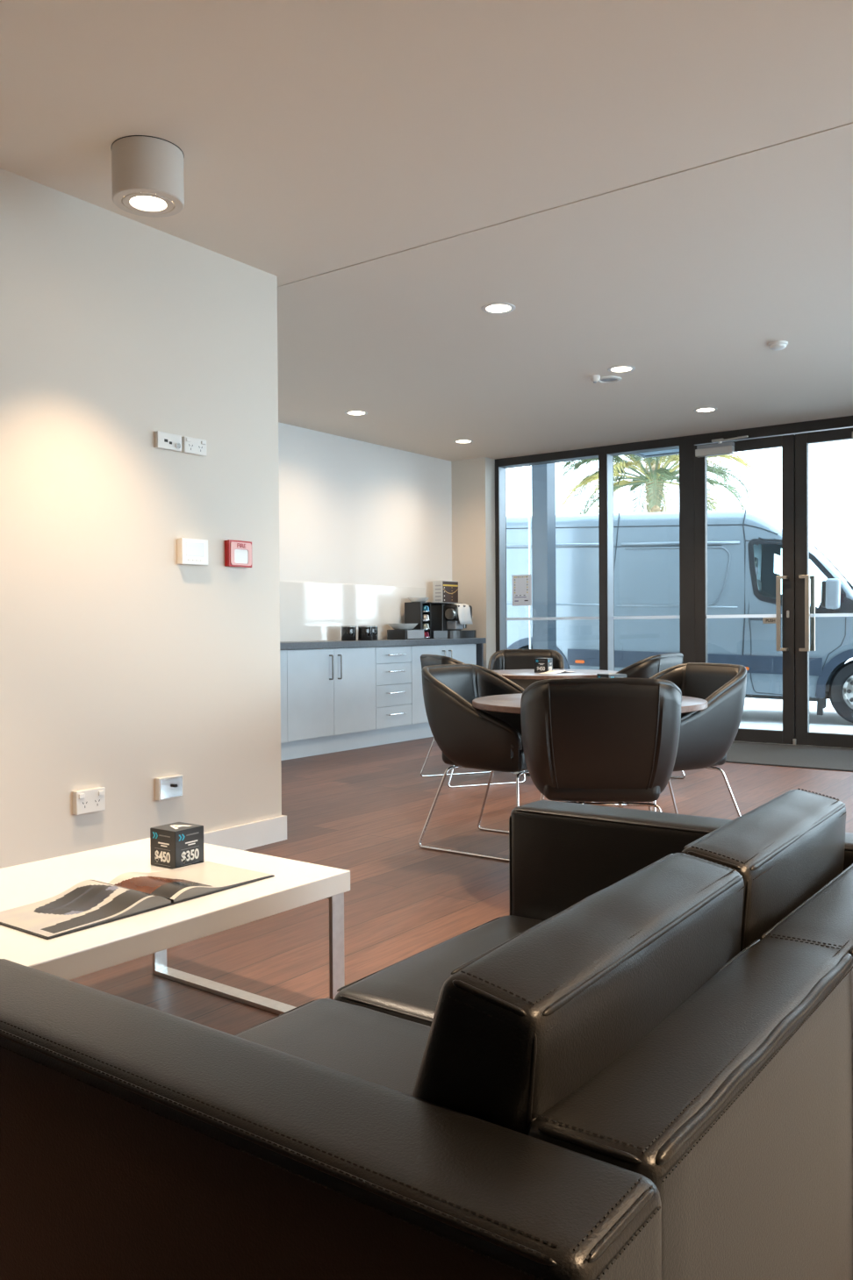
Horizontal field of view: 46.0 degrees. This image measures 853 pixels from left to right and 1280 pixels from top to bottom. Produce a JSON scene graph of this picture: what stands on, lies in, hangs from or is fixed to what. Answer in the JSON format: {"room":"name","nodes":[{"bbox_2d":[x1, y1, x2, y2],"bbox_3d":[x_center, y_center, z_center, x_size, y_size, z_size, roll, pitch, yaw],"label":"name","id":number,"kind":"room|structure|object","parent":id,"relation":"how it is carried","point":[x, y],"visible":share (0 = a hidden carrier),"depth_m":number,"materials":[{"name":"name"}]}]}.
{"room":"waiting lounge","nodes":[
{"label":"waiting lounge","id":0,"kind":"room"},
{"bbox_2d":[0,168,281,868],"bbox_3d":[-2.436,-0.347,2.564,0.140,2.700,5.678,0,1,36],"label":"wall","id":1,"kind":"structure","parent":0,"point":[125,666],"depth_m":4.10,"materials":[{"name":"beige paint"}]},
{"bbox_2d":[71,786,105,815],"bbox_3d":[-1.324,0.631,3.942,0.036,0.092,0.130,0,1,36],"label":"power outlet","id":2,"kind":"object","parent":1,"relation":"attached to","point":[89,800],"visible":1,"depth_m":3.93,"materials":[{"name":"white plastic"}]},
{"bbox_2d":[78,793,85,799],"bbox_3d":[-1.338,0.606,3.897,0.006,0.018,0.024,0,1,36],"label":"switch","id":3,"kind":"object","parent":2,"relation":"attached to","point":[82,796],"depth_m":3.90,"materials":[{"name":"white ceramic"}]},
{"bbox_2d":[98,790,104,795],"bbox_3d":[-1.286,0.605,3.968,0.006,0.018,0.024,0,1,36],"label":"switch","id":4,"kind":"object","parent":2,"relation":"attached to","point":[100,792],"depth_m":3.97,"materials":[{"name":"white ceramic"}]},
{"bbox_2d":[154,430,181,451],"bbox_3d":[-1.092,-0.842,4.258,0.030,0.069,0.130,0,1,36],"label":"outlet","id":5,"kind":"object","parent":1,"relation":"attached to","point":[164,440],"visible":1,"depth_m":4.25,"materials":[{"name":"white plastic"}]},
{"bbox_2d":[175,443,180,449],"bbox_3d":[-1.060,-0.829,4.284,0.008,0.024,0.024,0,1,36],"label":"socket","id":6,"kind":"object","parent":5,"relation":"attached to","point":[177,445],"depth_m":4.28,"materials":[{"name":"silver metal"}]},
{"bbox_2d":[154,774,183,800],"bbox_3d":[-1.086,0.626,4.258,0.046,0.095,0.129,0,1,36],"label":"outlet","id":7,"kind":"object","parent":1,"relation":"attached to","point":[169,787],"visible":1,"depth_m":4.24,"materials":[{"name":"white plastic"}]},
{"bbox_2d":[160,776,182,799],"bbox_3d":[-1.080,0.626,4.253,0.002,0.083,0.117,0,1,36],"label":"faceplate","id":8,"kind":"object","parent":7,"relation":"attached to","point":[171,787],"depth_m":4.25,"materials":[{"name":"white plastic"}]},
{"bbox_2d":[177,537,207,565],"bbox_3d":[-1.014,-0.383,4.362,0.036,0.112,0.147,0,1,36],"label":"wall control panel","id":9,"kind":"object","parent":1,"relation":"attached to","point":[189,551],"visible":1,"depth_m":4.34,"materials":[{"name":"white plastic"}]},
{"bbox_2d":[181,436,206,456],"bbox_3d":[-1.010,-0.844,4.372,0.028,0.070,0.125,0,1,36],"label":"power outlet","id":10,"kind":"object","parent":1,"relation":"attached to","point":[193,446],"visible":1,"depth_m":4.36,"materials":[{"name":"white plastic"}]},
{"bbox_2d":[224,539,251,567],"bbox_3d":[-0.855,-0.393,4.580,0.035,0.120,0.144,0,1,36],"label":"fire alarm","id":11,"kind":"object","parent":1,"relation":"attached to","point":[237,553],"visible":1,"depth_m":4.56,"materials":[{"name":"red plastic"}]},
{"bbox_2d":[203,815,286,850],"bbox_3d":[-2.414,0.946,2.583,0.158,0.115,5.696,0,1,36],"label":"baseboard","id":12,"kind":"structure","parent":1,"relation":"attached to","point":[265,832],"depth_m":4.64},
{"bbox_2d":[278,421,451,602],"bbox_3d":[-1.296,-0.429,8.219,0.150,2.700,5.082,0,1,36],"label":"wall","id":13,"kind":"structure","parent":0,"point":[352,511],"depth_m":9.05,"materials":[{"name":"white paint"}]},
{"bbox_2d":[279,581,425,641],"bbox_3d":[-0.999,-0.238,8.496,0.006,0.494,3.350,0,1,36],"label":"splashback","id":14,"kind":"object","parent":13,"relation":"attached to","point":[309,611],"depth_m":8.76,"materials":[{"name":"white glass"}]},
{"bbox_2d":[0,0,852,461],"bbox_3d":[0.075,-1.806,3.844,7.620,0.150,11.150,0,1,36],"label":"ceiling","id":15,"kind":"structure","parent":0,"point":[314,137],"depth_m":3.82,"materials":[{"name":"beige paint"}]},
{"bbox_2d":[110,135,184,217],"bbox_3d":[-0.982,-1.629,3.542,0.248,0.181,0.248,0,1,36],"label":"light","id":16,"kind":"object","parent":15,"relation":"in","point":[147,171],"visible":1,"depth_m":3.45,"materials":[{"name":"white plastic"}]},
{"bbox_2d":[344,410,367,415],"bbox_3d":[-0.549,-1.778,7.864,0.180,0.005,0.180,0,1,36],"label":"recessed light","id":17,"kind":"object","parent":15,"relation":"in","point":[348,412],"visible":1,"depth_m":7.85,"materials":[{"name":"white"}]},
{"bbox_2d":[453,439,472,443],"bbox_3d":[0.335,-1.800,9.107,0.180,0.005,0.180,0,1,36],"label":"recessed light","id":18,"kind":"object","parent":15,"relation":"in","point":[462,441],"visible":1,"depth_m":9.11,"materials":[{"name":"white"}]},
{"bbox_2d":[481,302,514,314],"bbox_3d":[0.380,-1.750,5.299,0.180,0.005,0.180,0,1,36],"label":"recessed light","id":19,"kind":"object","parent":15,"relation":"in","point":[494,308],"visible":1,"depth_m":5.30,"materials":[{"name":"white"}]},
{"bbox_2d":[589,374,600,383],"bbox_3d":[1.134,-1.753,6.762,0.072,0.048,0.072,0,1,36],"label":"sensor","id":20,"kind":"object","parent":15,"relation":"attached to","point":[594,378],"visible":1,"depth_m":6.74,"materials":[{"name":"white plastic"}]},
{"bbox_2d":[597,375,621,383],"bbox_3d":[1.243,-1.773,6.843,0.170,0.012,0.170,0,1,36],"label":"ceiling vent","id":21,"kind":"object","parent":15,"relation":"in","point":[606,379],"visible":0.91,"depth_m":6.84,"materials":[{"name":"white plastic"}]},
{"bbox_2d":[600,378,616,381],"bbox_3d":[1.243,-1.777,6.843,0.116,0.001,0.116,0,1,36],"label":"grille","id":22,"kind":"object","parent":21,"relation":"attached to","point":[602,379],"depth_m":6.85,"materials":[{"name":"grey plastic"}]},
{"bbox_2d":[607,364,635,372],"bbox_3d":[1.276,-1.773,6.576,0.180,0.005,0.180,0,1,36],"label":"recessed light","id":23,"kind":"object","parent":15,"relation":"in","point":[622,368],"visible":1,"depth_m":6.57,"materials":[{"name":"white"}]},
{"bbox_2d":[693,407,717,412],"bbox_3d":[2.179,-1.796,7.842,0.180,0.005,0.180,0,1,36],"label":"recessed light","id":24,"kind":"object","parent":15,"relation":"in","point":[704,409],"visible":1,"depth_m":7.84,"materials":[{"name":"white"}]},
{"bbox_2d":[767,340,787,350],"bbox_3d":[2.099,-1.755,5.998,0.110,0.038,0.110,0,1,36],"label":"smoke detector","id":25,"kind":"object","parent":15,"relation":"attached to","point":[777,345],"visible":1,"depth_m":5.96,"materials":[{"name":"white plastic"}]},
{"bbox_2d":[69,736,852,1035],"bbox_3d":[0.095,1.028,3.881,7.620,0.120,11.150,0,1,36],"label":"floor","id":26,"kind":"structure","parent":0,"point":[364,811],"depth_m":4.38,"materials":[{"name":"brown wood"}]},
{"bbox_2d":[0,837,350,1015],"bbox_3d":[-0.841,0.795,2.335,0.755,0.400,1.150,0,1,37],"label":"coffee table","id":27,"kind":"object","parent":26,"relation":"on","point":[295,883],"visible":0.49,"depth_m":2.39,"materials":[{"name":"white laminate"}]},
{"bbox_2d":[0,861,274,939],"bbox_3d":[-0.669,0.579,2.329,0.253,0.030,0.626,0,1,37],"label":"open magazine","id":28,"kind":"object","parent":27,"relation":"on","point":[88,904],"visible":1,"depth_m":2.25,"materials":[{"name":"paper"}]},
{"bbox_2d":[150,822,204,869],"bbox_3d":[-0.656,0.540,2.643,0.099,0.098,0.099,0,1,35],"label":"cube","id":29,"kind":"object","parent":27,"relation":"on","point":[175,845],"visible":1,"depth_m":2.61,"materials":[{"name":"black cardboard"}]},
{"bbox_2d":[152,831,170,866],"bbox_3d":[-0.688,0.543,2.606,0.068,0.082,0.001,0,1,35],"label":"print","id":30,"kind":"object","parent":29,"relation":"attached to","point":[153,832],"depth_m":2.61},
{"bbox_2d":[178,832,198,865],"bbox_3d":[-0.618,0.542,2.612,0.001,0.082,0.068,0,1,35],"label":"print","id":31,"kind":"object","parent":29,"relation":"attached to","point":[194,833],"depth_m":2.61},
{"bbox_2d":[279,650,287,743],"bbox_3d":[-1.430,0.433,7.529,0.428,0.705,0.660,0,1,36],"label":"filler panel","id":32,"kind":"object","parent":26,"relation":"on","point":[282,653],"visible":0.2,"depth_m":7.64,"materials":[{"name":"grey laminate"}]},
{"bbox_2d":[286,647,375,741],"bbox_3d":[-0.903,0.420,8.217,0.468,0.705,1.070,0,1,36],"label":"base cabinet","id":33,"kind":"object","parent":26,"relation":"on","point":[331,691],"visible":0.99,"depth_m":8.06,"materials":[{"name":"grey laminate"}]},
{"bbox_2d":[279,637,486,650],"bbox_3d":[-0.609,0.031,8.634,0.457,0.054,3.425,0,1,36],"label":"benchtop","id":34,"kind":"object","parent":33,"relation":"on","point":[318,644],"visible":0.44,"depth_m":8.49,"materials":[{"name":"laminate"}]},
{"bbox_2d":[341,625,356,640],"bbox_3d":[-0.666,-0.058,8.584,0.128,0.125,0.128,0,1,36],"label":"canister","id":35,"kind":"object","parent":34,"relation":"on","point":[348,632],"visible":0.88,"depth_m":8.53,"materials":[{"name":"black ceramic"}]},
{"bbox_2d":[357,625,372,640],"bbox_3d":[-0.527,-0.059,8.638,0.128,0.125,0.128,0,1,36],"label":"canister","id":36,"kind":"object","parent":34,"relation":"on","point":[364,632],"visible":0.98,"depth_m":8.58,"materials":[{"name":"metal"}]},
{"bbox_2d":[371,625,377,640],"bbox_3d":[-0.492,-0.062,8.822,0.128,0.125,0.128,0,1,36],"label":"canister","id":37,"kind":"object","parent":34,"relation":"on","point":[374,627],"visible":0.44,"depth_m":8.78,"materials":[{"name":"metal"}]},
{"bbox_2d":[386,629,423,639],"bbox_3d":[-0.188,-0.051,9.257,0.218,0.088,0.290,0,1,36],"label":"drawer box","id":38,"kind":"object","parent":34,"relation":"on","point":[391,634],"visible":0.98,"depth_m":9.15,"materials":[{"name":"black plastic"}]},
{"bbox_2d":[387,623,417,629],"bbox_3d":[-0.216,-0.123,9.251,0.280,0.055,0.280,0,1,36],"label":"serving bowl","id":39,"kind":"object","parent":38,"relation":"on","point":[396,626],"visible":1,"depth_m":9.16,"materials":[{"name":"white ceramic"}]},
{"bbox_2d":[404,601,430,638],"bbox_3d":[-0.082,-0.183,9.459,0.210,0.345,0.135,0,1,36],"label":"dispenser","id":40,"kind":"object","parent":34,"relation":"on","point":[413,612],"visible":0.72,"depth_m":9.41,"materials":[{"name":"black plastic"}]},
{"bbox_2d":[407,597,429,601],"bbox_3d":[-0.075,-0.378,9.460,0.210,0.042,0.210,0,1,36],"label":"serving bowl","id":41,"kind":"object","parent":40,"relation":"on","point":[411,599],"visible":0.94,"depth_m":9.39,"materials":[{"name":"white ceramic"}]},
{"bbox_2d":[421,605,429,611],"bbox_3d":[-0.011,-0.295,9.421,0.088,0.058,0.088,0,1,36],"label":"pod","id":42,"kind":"object","parent":40,"relation":"in","point":[425,608],"visible":1,"depth_m":9.39,"materials":[{"name":"metal"}]},
{"bbox_2d":[421,614,429,620],"bbox_3d":[-0.011,-0.212,9.422,0.088,0.058,0.088,0,1,36],"label":"pod","id":43,"kind":"object","parent":40,"relation":"in","point":[425,617],"visible":1,"depth_m":9.39,"materials":[{"name":"metal"}]},
{"bbox_2d":[422,622,429,629],"bbox_3d":[-0.010,-0.129,9.423,0.088,0.058,0.088,0,1,36],"label":"pod","id":44,"kind":"object","parent":40,"relation":"in","point":[425,625],"visible":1,"depth_m":9.39,"materials":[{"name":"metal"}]},
{"bbox_2d":[423,631,429,637],"bbox_3d":[-0.009,-0.052,9.424,0.088,0.058,0.088,0,1,36],"label":"pod","id":45,"kind":"object","parent":40,"relation":"in","point":[425,633],"visible":0.71,"depth_m":9.39,"materials":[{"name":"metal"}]},
{"bbox_2d":[430,602,476,638],"bbox_3d":[0.229,-0.189,9.759,0.380,0.345,0.587,0,1,36],"label":"coffee machine","id":46,"kind":"object","parent":34,"relation":"on","point":[445,623],"visible":0.8,"depth_m":9.71,"materials":[{"name":"black plastic"}]},
{"bbox_2d":[433,580,457,602],"bbox_3d":[0.189,-0.471,9.852,0.114,0.215,0.271,0,1,36],"label":"box","id":47,"kind":"object","parent":46,"relation":"on","point":[444,591],"visible":0.96,"depth_m":9.77,"materials":[{"name":"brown cardboard"}]},
{"bbox_2d":[435,585,441,600],"bbox_3d":[0.112,-0.457,9.741,0.070,0.152,0.001,0,1,36],"label":"print","id":48,"kind":"object","parent":47,"relation":"attached to","point":[438,588],"depth_m":9.74,"materials":[{"name":"white paper"}]},
{"bbox_2d":[442,580,457,602],"bbox_3d":[0.234,-0.469,9.821,0.002,0.204,0.260,0,1,36],"label":"print","id":49,"kind":"object","parent":47,"relation":"attached to","point":[449,588],"depth_m":9.81},
{"bbox_2d":[430,629,476,638],"bbox_3d":[0.232,-0.054,9.763,0.380,0.075,0.582,0,1,36],"label":"drip tray","id":50,"kind":"object","parent":46,"relation":"on","point":[434,633],"depth_m":9.58,"materials":[{"name":"silver metal"}]},
{"bbox_2d":[453,603,472,624],"bbox_3d":[0.306,-0.256,9.799,0.188,0.206,0.245,0,1,36],"label":"paper towel","id":51,"kind":"object","parent":46,"relation":"hanging from","point":[464,615],"visible":1,"depth_m":9.75,"materials":[{"name":"white paper"}]},
{"bbox_2d":[280,722,433,760],"bbox_3d":[-0.676,0.840,8.614,0.368,0.143,3.290,0,1,36],"label":"plinth","id":52,"kind":"object","parent":26,"relation":"on","point":[306,747],"visible":0.21,"depth_m":8.38,"materials":[{"name":"grey laminate"}]},
{"bbox_2d":[373,645,411,729],"bbox_3d":[-0.437,0.409,8.855,0.468,0.705,0.506,0,1,36],"label":"base cabinet","id":53,"kind":"object","parent":26,"relation":"on","point":[393,664],"visible":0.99,"depth_m":8.72,"materials":[{"name":"grey laminate"}]},
{"bbox_2d":[0,788,852,1279],"bbox_3d":[0.177,0.636,1.484,0.888,0.726,1.483,0,1,36],"label":"sofa","id":54,"kind":"object","parent":26,"relation":"on","point":[640,1069],"visible":1,"depth_m":0.92,"materials":[{"name":"black leather"}]},
{"bbox_2d":[235,998,430,1095],"bbox_3d":[-0.055,0.694,1.284,0.751,0.193,0.595,0,1,36],"label":"seat cushion","id":55,"kind":"object","parent":54,"relation":"on","point":[383,1045],"depth_m":1.52,"materials":[{"name":"black leather"}]},
{"bbox_2d":[334,915,543,1026],"bbox_3d":[0.297,0.685,1.764,0.751,0.193,0.600,0,1,36],"label":"seat cushion","id":56,"kind":"object","parent":54,"relation":"on","point":[409,989],"depth_m":1.80,"materials":[{"name":"black leather"}]},
{"bbox_2d":[411,852,743,1134],"bbox_3d":[0.177,0.443,1.105,0.216,0.331,0.587,0,1,36],"label":"cushion","id":57,"kind":"object","parent":54,"relation":"on","point":[525,1031],"depth_m":0.91,"materials":[{"name":"black leather"}]},
{"bbox_2d":[681,789,845,949],"bbox_3d":[0.510,0.435,1.600,0.215,0.331,0.607,0,1,36],"label":"cushion","id":58,"kind":"object","parent":54,"relation":"on","point":[787,849],"depth_m":1.46,"materials":[{"name":"black leather"}]},
{"bbox_2d":[409,643,476,724],"bbox_3d":[0.022,0.397,9.484,0.468,0.705,1.048,0,1,36],"label":"base cabinet","id":59,"kind":"object","parent":26,"relation":"on","point":[466,654],"visible":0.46,"depth_m":9.08,"materials":[{"name":"grey laminate"}]},
{"bbox_2d":[420,654,525,787],"bbox_3d":[0.292,0.511,6.664,0.574,0.838,0.584,-1,1,-21],"label":"tub chair","id":60,"kind":"object","parent":26,"relation":"on","point":[425,660],"visible":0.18,"depth_m":6.50,"materials":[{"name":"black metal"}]},
{"bbox_2d":[476,643,483,666],"bbox_3d":[0.353,0.460,9.971,0.428,0.852,0.119,0,1,36],"label":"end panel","id":61,"kind":"object","parent":26,"relation":"on","point":[479,647],"visible":0.04,"depth_m":9.89,"materials":[{"name":"laminate"}]},
{"bbox_2d":[418,663,568,861],"bbox_3d":[0.321,0.537,4.677,0.574,0.838,0.584,0,1,36],"label":"tub chair","id":62,"kind":"object","parent":26,"relation":"on","point":[466,735],"visible":0.73,"depth_m":4.50,"materials":[{"name":"black leather"}]},
{"bbox_2d":[487,649,564,689],"bbox_3d":[0.759,0.494,7.659,0.584,0.838,0.574,0,1,8],"label":"tub chair","id":63,"kind":"object","parent":26,"relation":"on","point":[505,659],"visible":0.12,"depth_m":7.89,"materials":[{"name":"black leather"}]},
{"bbox_2d":[492,669,617,777],"bbox_3d":[0.849,0.572,6.982,1.000,0.700,1.000,0,1,36],"label":"round table","id":64,"kind":"object","parent":26,"relation":"on","point":[509,674],"visible":0.44,"depth_m":6.69,"materials":[{"name":"beige metal"}]},
{"bbox_2d":[534,657,552,672],"bbox_3d":[0.805,0.174,6.901,0.099,0.098,0.099,0,1,28],"label":"cube","id":65,"kind":"object","parent":64,"relation":"on","point":[541,665],"visible":0.99,"depth_m":6.86,"materials":[{"name":"black cardboard"}]},
{"bbox_2d":[538,670,572,673],"bbox_3d":[0.889,0.216,6.823,0.110,0.019,0.322,0,1,36],"label":"brochure","id":66,"kind":"object","parent":64,"relation":"on","point":[548,671],"visible":1,"depth_m":6.78,"materials":[{"name":"white paper"}]},
{"bbox_2d":[471,693,707,802],"bbox_3d":[0.701,0.608,4.354,1.000,0.700,1.000,0,1,36],"label":"round table","id":67,"kind":"object","parent":26,"relation":"on","point":[507,703],"visible":0.23,"depth_m":4.16,"materials":[{"name":"beige laminate"}]},
{"bbox_2d":[596,672,626,678],"bbox_3d":[0.847,0.204,4.585,0.099,0.098,0.099,-1,1,-22],"label":"magazine","id":68,"kind":"object","parent":67,"relation":"on","point":[614,675],"visible":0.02,"depth_m":4.55,"materials":[{"name":"paper"}]},
{"bbox_2d":[520,677,681,812],"bbox_3d":[0.647,0.546,3.767,0.584,0.838,0.574,0,1,6],"label":"tub chair","id":69,"kind":"object","parent":26,"relation":"on","point":[584,740],"visible":0.94,"depth_m":3.52,"materials":[{"name":"black leather"}]},
{"bbox_2d":[543,785,660,801],"bbox_3d":[0.653,0.527,3.817,0.444,0.128,0.450,0,1,6],"label":"seat cushion","id":70,"kind":"object","parent":69,"relation":"on","point":[570,793],"depth_m":3.59,"materials":[{"name":"black leather"}]},
{"bbox_2d":[615,652,685,779],"bbox_3d":[1.344,0.504,6.582,0.574,0.838,0.584,0,1,36],"label":"tub chair","id":71,"kind":"object","parent":26,"relation":"on","point":[647,668],"visible":0.2,"depth_m":6.26,"materials":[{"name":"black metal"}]},
{"bbox_2d":[649,662,746,816],"bbox_3d":[1.118,0.532,4.629,0.574,0.838,0.584,-1,1,-25],"label":"tub chair","id":72,"kind":"object","parent":26,"relation":"on","point":[706,735],"visible":0.37,"depth_m":4.43,"materials":[{"name":"black leather"}]},
{"bbox_2d":[709,753,726,766],"bbox_3d":[1.073,0.514,4.608,0.450,0.128,0.444,-1,1,-25],"label":"seat cushion","id":73,"kind":"object","parent":72,"relation":"on","point":[719,759],"depth_m":4.47,"materials":[{"name":"black leather"}]},
{"bbox_2d":[598,415,852,671],"bbox_3d":[2.775,-0.464,8.701,2.742,2.700,0.150,0,1,36],"label":"window","id":74,"kind":"structure","parent":26,"relation":"on","point":[685,446],"depth_m":8.96,"materials":[{"name":"metal"}]},
{"bbox_2d":[725,741,852,772],"bbox_3d":[3.672,0.894,7.152,4.500,0.012,1.255,0,1,36],"label":"entrance mat","id":75,"kind":"object","parent":26,"relation":"on","point":[838,759],"visible":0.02,"depth_m":7.67,"materials":[{"name":"grey carpet"}]},
{"bbox_2d":[733,740,849,748],"bbox_3d":[3.146,0.882,8.436,1.825,0.010,0.180,0,1,36],"label":"trim","id":76,"kind":"structure","parent":26,"relation":"on","point":[733,740],"depth_m":8.44,"materials":[{"name":"metal"}]},
{"bbox_2d":[693,434,795,744],"bbox_3d":[2.747,-0.422,8.662,0.880,2.593,0.183,0,1,36],"label":"door","id":77,"kind":"structure","parent":76,"relation":"on","point":[787,735],"depth_m":8.45,"materials":[{"name":"metal"}]},
{"bbox_2d":[694,435,748,457],"bbox_3d":[2.563,-1.677,8.694,0.469,0.139,0.072,0,1,36],"label":"door closer","id":78,"kind":"object","parent":77,"relation":"attached to","point":[720,448],"depth_m":8.70,"materials":[{"name":"silver metal"}]},
{"bbox_2d":[762,617,776,623],"bbox_3d":[2.923,-0.164,8.530,0.130,0.050,0.004,0,1,36],"label":"sign","id":79,"kind":"object","parent":77,"relation":"attached to","point":[765,620],"visible":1,"depth_m":8.53,"materials":[{"name":"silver metal"}]},
{"bbox_2d":[794,427,852,748],"bbox_3d":[3.443,-0.420,8.154,0.862,2.593,0.183,0,1,36],"label":"door","id":80,"kind":"structure","parent":76,"relation":"on","point":[802,441],"depth_m":8.35,"materials":[{"name":"metal"}]},
{"bbox_2d":[450,457,495,668],"bbox_3d":[0.464,-0.469,10.284,0.558,2.700,0.330,0,1,36],"label":"wall","id":81,"kind":"structure","parent":0,"point":[473,480],"depth_m":10.07,"materials":[{"name":"beige paint"}]},
{"bbox_2d":[494,446,599,651],"bbox_3d":[1.203,-0.468,9.848,1.150,2.700,0.150,0,1,36],"label":"window","id":82,"kind":"structure","parent":81,"relation":"in","point":[591,453],"depth_m":10.11,"materials":[{"name":"metal"}]},
{"bbox_2d":[512,574,531,606],"bbox_3d":[0.959,-0.500,10.091,0.225,0.310,0.003,0,1,36],"label":"paper notice","id":83,"kind":"object","parent":82,"relation":"attached to","point":[521,583],"visible":1,"depth_m":10.09,"materials":[{"name":"white paper"}]},
{"bbox_2d":[514,576,528,601],"bbox_3d":[0.951,-0.513,10.094,0.160,0.251,0.001,0,1,36],"label":"print","id":84,"kind":"object","parent":83,"relation":"attached to","point":[520,582],"depth_m":10.09},
{"bbox_2d":[738,657,852,734],"bbox_3d":[16.240,0.671,30.722,70.000,0.200,51.250,0,1,36],"label":"ground","id":85,"kind":"structure","parent":0,"point":[758,713],"depth_m":11.66,"materials":[{"name":"concrete"}]},
{"bbox_2d":[531,463,556,650],"bbox_3d":[1.348,-0.806,11.509,0.200,3.470,0.200,0,1,36],"label":"post","id":86,"kind":"object","parent":85,"relation":"on","point":[543,475],"visible":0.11,"depth_m":11.43,"materials":[{"name":"metal"}]},
{"bbox_2d":[528,465,530,649],"bbox_3d":[1.181,-0.805,11.488,0.026,3.470,0.026,0,1,36],"label":"drain pipe","id":87,"kind":"object","parent":86,"relation":"attached to","point":[529,496],"visible":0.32,"depth_m":11.47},
{"bbox_2d":[556,450,756,514],"bbox_3d":[4.851,-1.924,21.168,4.143,5.400,4.188,0,1,36],"label":"palm tree","id":88,"kind":"object","parent":85,"relation":"on","point":[655,475],"visible":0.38,"depth_m":21.02,"materials":[{"name":"green plant"}]},
{"bbox_2d":[506,509,852,722],"bbox_3d":[2.917,-0.356,12.409,6.385,2.520,2.220,0,1,27],"label":"delivery van","id":89,"kind":"object","parent":85,"relation":"on","point":[742,545],"visible":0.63,"depth_m":11.58,"materials":[{"name":"silver metal"}]},
{"bbox_2d":[574,659,584,663],"bbox_3d":[1.833,0.259,11.995,0.115,0.036,0.017,2,2,26],"label":"marker lamp","id":90,"kind":"object","parent":89,"relation":"attached to","point":[575,661],"depth_m":11.99,"materials":[{"name":"orange plastic"}]},
{"bbox_2d":[820,578,840,610],"bbox_3d":[4.300,-0.478,10.627,0.198,0.340,0.280,0,1,36],"label":"mirror","id":91,"kind":"object","parent":89,"relation":"attached to","point":[831,587],"depth_m":10.51,"materials":[{"name":"white plastic"}]},
{"bbox_3d":[2.256,-2.348,9.245,10.370,0.740,0.140,0,1,36],"label":"wall","id":92,"kind":"structure","parent":0,"visible":0},
{"bbox_2d":[631,448,679,457],"bbox_3d":[4.377,-2.006,8.370,6.010,0.190,1.220,0,1,36],"label":"entrance canopy","id":93,"kind":"object","parent":92,"relation":"attached to","point":[671,452],"visible":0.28,"depth_m":10.39,"materials":[{"name":"stone"}]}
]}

